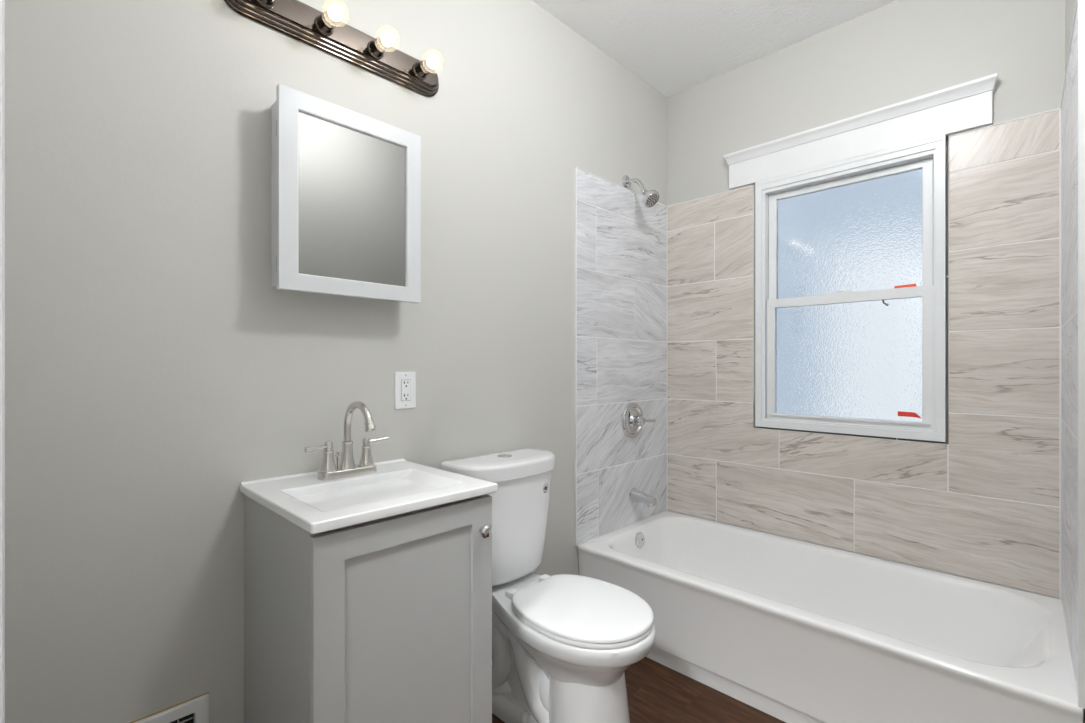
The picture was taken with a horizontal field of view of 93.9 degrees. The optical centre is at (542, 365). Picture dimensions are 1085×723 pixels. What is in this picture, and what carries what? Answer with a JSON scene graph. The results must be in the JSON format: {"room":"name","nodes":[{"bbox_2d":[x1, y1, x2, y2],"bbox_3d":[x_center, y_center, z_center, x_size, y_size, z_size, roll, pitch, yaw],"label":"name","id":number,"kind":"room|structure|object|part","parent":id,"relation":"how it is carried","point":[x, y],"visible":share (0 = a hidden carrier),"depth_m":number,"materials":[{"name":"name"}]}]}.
{"room":"bathroom","nodes":[
{"label":"bathroom","id":0,"kind":"room"},
{"bbox_2d":[5,0,666,722],"bbox_3d":[-0.236,-0.158,1.953,0.152,2.655,2.761,0,0,44],"label":"wall","id":1,"kind":"structure","parent":0,"point":[155,367],"depth_m":1.30,"materials":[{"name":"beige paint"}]},
{"bbox_2d":[130,692,208,722],"bbox_3d":[-0.931,0.913,1.145,0.009,0.213,0.304,0,0,44],"label":"air vent","id":2,"kind":"object","parent":1,"relation":"in","point":[196,709],"visible":1,"depth_m":1.22,"materials":[{"name":"white metal"}]},
{"bbox_2d":[224,0,438,96],"bbox_3d":[-0.533,-0.958,1.453,0.146,0.108,0.650,0,0,44],"label":"vanity light","id":3,"kind":"object","parent":1,"relation":"attached to","point":[324,31],"visible":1,"depth_m":1.47,"materials":[{"name":"brown metal"}]},
{"bbox_2d":[256,0,274,8],"bbox_3d":[-0.708,-0.955,1.301,0.037,0.052,0.052,0,0,44],"label":"socket","id":4,"kind":"object","parent":3,"relation":"attached to","point":[260,4],"depth_m":1.31,"materials":[{"name":"brown metal"}]},
{"bbox_2d":[315,11,336,35],"bbox_3d":[-0.600,-0.955,1.411,0.037,0.052,0.052,0,0,44],"label":"socket","id":5,"kind":"object","parent":3,"relation":"attached to","point":[324,25],"depth_m":1.41,"materials":[{"name":"brown metal"}]},
{"bbox_2d":[367,37,387,59],"bbox_3d":[-0.492,-0.955,1.521,0.037,0.052,0.052,0,0,44],"label":"socket","id":6,"kind":"object","parent":3,"relation":"attached to","point":[376,50],"depth_m":1.52,"materials":[{"name":"brown metal"}]},
{"bbox_2d":[413,60,431,79],"bbox_3d":[-0.385,-0.955,1.631,0.037,0.052,0.052,0,0,44],"label":"socket","id":7,"kind":"object","parent":3,"relation":"attached to","point":[421,71],"depth_m":1.63,"materials":[{"name":"brown metal"}]},
{"bbox_2d":[271,84,420,302],"bbox_3d":[-0.557,-0.455,1.462,0.099,0.518,0.412,0,0,44],"label":"medicine cabinet","id":8,"kind":"object","parent":1,"relation":"attached to","point":[346,183],"visible":1,"depth_m":1.40,"materials":[{"name":"white paint"}]},
{"bbox_2d":[298,111,404,286],"bbox_3d":[-0.530,-0.454,1.436,0.007,0.434,0.325,0,0,44],"label":"mirror","id":9,"kind":"object","parent":8,"relation":"attached to","point":[351,174],"depth_m":1.42,"materials":[{"name":"silver metal"}]},
{"bbox_2d":[394,372,415,408],"bbox_3d":[-0.443,0.079,1.643,0.009,0.119,0.076,0,0,44],"label":"wall outlet","id":10,"kind":"object","parent":1,"relation":"attached to","point":[404,382],"visible":1,"depth_m":1.64,"materials":[{"name":"white plastic"}]},
{"bbox_2d":[401,380,410,400],"bbox_3d":[-0.441,0.079,1.641,0.003,0.066,0.033,0,0,44],"label":"receptacle","id":11,"kind":"object","parent":10,"relation":"attached to","point":[405,384],"depth_m":1.64,"materials":[{"name":"white plastic"}]},
{"bbox_3d":[0.413,-0.042,2.515,0.012,1.676,0.770,0,0,44],"label":"tile edge trim","id":12,"kind":"part","parent":1,"relation":"part of","materials":[{"name":"white plastic"}]},
{"bbox_2d":[622,403,654,437],"bbox_3d":[0.480,0.273,2.524,0.076,0.178,0.188,0,0,44],"label":"shower valve","id":13,"kind":"object","parent":1,"relation":"attached to","point":[633,420],"visible":1,"depth_m":2.52,"materials":[{"name":"silver metal"}]},
{"bbox_3d":[0.482,0.273,2.514,0.057,0.052,0.052,0,0,44],"label":"handle","id":14,"kind":"part","parent":13,"relation":"part of","materials":[{"name":"silver metal"}]},
{"bbox_2d":[622,175,659,207],"bbox_3d":[0.481,-0.858,2.463,0.182,0.189,0.088,0,0,44],"label":"shower","id":15,"kind":"object","parent":1,"relation":"attached to","point":[650,197],"visible":1,"depth_m":2.44,"materials":[{"name":"silver metal"}]},
{"bbox_3d":[0.458,-0.886,2.491,0.106,0.080,0.021,0,0,44],"label":"arm","id":16,"kind":"part","parent":15,"relation":"part of","materials":[{"name":"silver metal"}]},
{"bbox_2d":[629,488,656,506],"bbox_3d":[0.501,0.651,2.511,0.124,0.074,0.072,0,0,44],"label":"tub spout","id":17,"kind":"object","parent":1,"relation":"attached to","point":[635,495],"visible":1,"depth_m":2.50,"materials":[{"name":"silver metal"}]},
{"bbox_2d":[492,657,785,722],"bbox_3d":[0.085,1.230,0.617,3.000,0.120,4.500,0,0,44],"label":"floor","id":18,"kind":"structure","parent":0,"point":[656,692],"depth_m":1.77,"materials":[{"name":"brown wood"}]},
{"bbox_2d":[244,495,491,722],"bbox_3d":[-0.441,0.749,1.305,0.483,0.842,0.455,0,0,44],"label":"vanity cabinet","id":19,"kind":"object","parent":18,"relation":"on","point":[389,620],"visible":0.8,"depth_m":1.15,"materials":[{"name":"grey paint"}]},
{"bbox_2d":[240,458,497,533],"bbox_3d":[-0.447,0.350,1.310,0.468,0.102,0.473,0,0,44],"label":"sink","id":20,"kind":"object","parent":19,"relation":"in","point":[398,486],"visible":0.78,"depth_m":1.26,"materials":[{"name":"white ceramic"}]},
{"bbox_2d":[304,401,388,480],"bbox_3d":[-0.522,0.199,1.403,0.189,0.210,0.192,0,0,4],"label":"faucet","id":21,"kind":"object","parent":20,"relation":"on","point":[347,468],"visible":1,"depth_m":1.39,"materials":[{"name":"silver metal"}]},
{"bbox_3d":[-0.598,0.218,1.341,0.014,0.014,0.060,0,0,36],"label":"lever","id":22,"kind":"part","parent":21,"relation":"part of","materials":[{"name":"silver metal"}]},
{"bbox_3d":[-0.578,0.243,1.369,0.045,0.079,0.045,0,0,44],"label":"handle","id":23,"kind":"part","parent":21,"relation":"part of","materials":[{"name":"silver metal"}]},
{"bbox_3d":[-0.572,0.263,1.414,0.015,0.047,0.015,0,0,44],"label":"lift rod","id":24,"kind":"part","parent":21,"relation":"part of","materials":[{"name":"silver metal"}]},
{"bbox_3d":[-0.540,0.293,1.408,0.054,0.022,0.164,0,0,44],"label":"plate","id":25,"kind":"part","parent":21,"relation":"part of","materials":[{"name":"silver metal"}]},
{"bbox_3d":[-0.501,0.189,1.370,0.159,0.189,0.043,0,0,44],"label":"spout","id":26,"kind":"part","parent":21,"relation":"part of","materials":[{"name":"silver metal"}]},
{"bbox_3d":[-0.502,0.243,1.446,0.045,0.079,0.045,0,0,44],"label":"handle","id":27,"kind":"part","parent":21,"relation":"part of","materials":[{"name":"silver metal"}]},
{"bbox_3d":[-0.477,0.214,1.470,0.016,0.017,0.060,0,0,44],"label":"lever","id":28,"kind":"part","parent":21,"relation":"part of","materials":[{"name":"silver metal"}]},
{"bbox_3d":[-0.146,0.418,1.284,0.031,0.033,0.033,0,0,44],"label":"knob","id":29,"kind":"part","parent":19,"relation":"part of","materials":[{"name":"silver metal"}]},
{"bbox_2d":[440,448,654,722],"bbox_3d":[0.042,0.744,1.639,0.687,0.851,0.434,0,0,44],"label":"toilet","id":30,"kind":"object","parent":18,"relation":"on","point":[563,645],"visible":0.91,"depth_m":1.58,"materials":[{"name":"white ceramic"}]},
{"bbox_3d":[-0.125,0.351,1.802,0.221,0.054,0.434,0,0,44],"label":"tank lid","id":31,"kind":"part","parent":30,"relation":"part of","materials":[{"name":"white ceramic"}]},
{"bbox_3d":[-0.128,0.560,1.805,0.198,0.371,0.404,0,0,44],"label":"tank","id":32,"kind":"part","parent":30,"relation":"part of","materials":[{"name":"white ceramic"}]},
{"bbox_3d":[0.127,0.750,1.555,0.432,0.015,0.360,0,0,44],"label":"seat","id":33,"kind":"part","parent":30,"relation":"part of","materials":[{"name":"white plastic"}]},
{"bbox_3d":[0.127,0.733,1.555,0.432,0.017,0.360,0,0,44],"label":"seat lid","id":34,"kind":"part","parent":30,"relation":"part of","materials":[{"name":"white plastic"}]},
{"bbox_2d":[577,511,1083,722],"bbox_3d":[0.969,0.983,1.982,1.548,0.375,0.750,0,0,44],"label":"bathtub","id":35,"kind":"object","parent":18,"relation":"on","point":[790,630],"visible":0.94,"depth_m":1.79,"materials":[{"name":"white ceramic"}]},
{"bbox_3d":[0.474,0.848,2.467,0.017,0.074,0.074,0,0,44],"label":"overflow plate","id":36,"kind":"part","parent":35,"relation":"part of","materials":[{"name":"silver metal"}]},
{"bbox_2d":[532,0,897,96],"bbox_3d":[0.085,-1.560,0.617,3.000,0.150,4.500,0,0,44],"label":"ceiling","id":37,"kind":"structure","parent":0,"point":[674,46],"depth_m":2.22,"materials":[{"name":"white paint"}]},
{"bbox_2d":[666,0,1064,598],"bbox_3d":[1.351,-0.158,2.232,1.750,2.655,0.142,0,0,44],"label":"wall","id":38,"kind":"structure","parent":0,"point":[982,505],"depth_m":2.02,"materials":[{"name":"beige tile"}]},
{"bbox_2d":[755,135,949,443],"bbox_3d":[1.324,-0.300,2.232,0.744,1.208,0.118,0,0,44],"label":"window","id":39,"kind":"structure","parent":38,"relation":"in","point":[840,349],"depth_m":2.18,"materials":[{"name":"glass"}]},
{"bbox_3d":[1.307,-0.025,2.205,0.568,0.502,0.005,0,0,44],"label":"glass pane","id":40,"kind":"part","parent":39,"relation":"part of","materials":[{"name":"glass"}]},
{"bbox_3d":[1.325,-0.554,2.231,0.570,0.488,0.005,0,0,44],"label":"glass pane","id":41,"kind":"part","parent":39,"relation":"part of","materials":[{"name":"glass"}]},
{"bbox_3d":[1.293,0.228,2.191,0.612,0.008,0.012,0,0,44],"label":"lift rail","id":42,"kind":"part","parent":39,"relation":"part of","materials":[{"name":"white plastic"}]},
{"bbox_3d":[1.306,-0.030,2.204,0.633,0.571,0.029,0,0,44],"label":"sash","id":43,"kind":"part","parent":39,"relation":"part of","materials":[{"name":"glass"}]},
{"bbox_3d":[1.325,-0.552,2.232,0.632,0.540,0.027,0,0,44],"label":"sash","id":44,"kind":"part","parent":39,"relation":"part of","materials":[{"name":"clear glass"}]},
{"bbox_2d":[894,284,915,287],"bbox_3d":[1.483,-0.325,2.073,0.075,0.016,0.001,0,0,44],"label":"window sticker","id":45,"kind":"object","parent":39,"relation":"attached to","point":[908,285],"visible":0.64,"depth_m":2.07,"materials":[{"name":"red paper"}]},
{"bbox_2d":[898,411,920,417],"bbox_3d":[1.475,0.196,2.037,0.080,0.024,0.001,0,0,44],"label":"window sticker","id":46,"kind":"object","parent":39,"relation":"attached to","point":[900,413],"visible":1,"depth_m":2.04,"materials":[{"name":"red paper"}]},
{"bbox_2d":[724,73,997,189],"bbox_3d":[1.280,-0.957,2.183,1.012,0.181,0.051,0,0,44],"label":"trim","id":47,"kind":"structure","parent":38,"relation":"attached to","point":[932,117],"depth_m":2.10,"materials":[{"name":"white paint"}]},
{"bbox_2d":[1059,0,1084,722],"bbox_3d":[0.933,-0.158,0.718,0.229,2.655,2.631,0,0,44],"label":"wall","id":48,"kind":"structure","parent":0,"point":[1072,109],"depth_m":1.29,"materials":[{"name":"beige paint"}]},
{"bbox_3d":[-0.489,-0.157,0.353,1.750,2.655,0.120,0,0,44],"label":"wall","id":49,"kind":"structure","parent":0,"visible":0},
{"bbox_2d":[0,0,4,722],"bbox_3d":[-0.318,0.110,0.195,0.925,2.120,0.134,0,0,44],"label":"trim","id":50,"kind":"structure","parent":49,"relation":"attached to","point":[2,2],"depth_m":0.51,"materials":[{"name":"white paint"}]}
]}

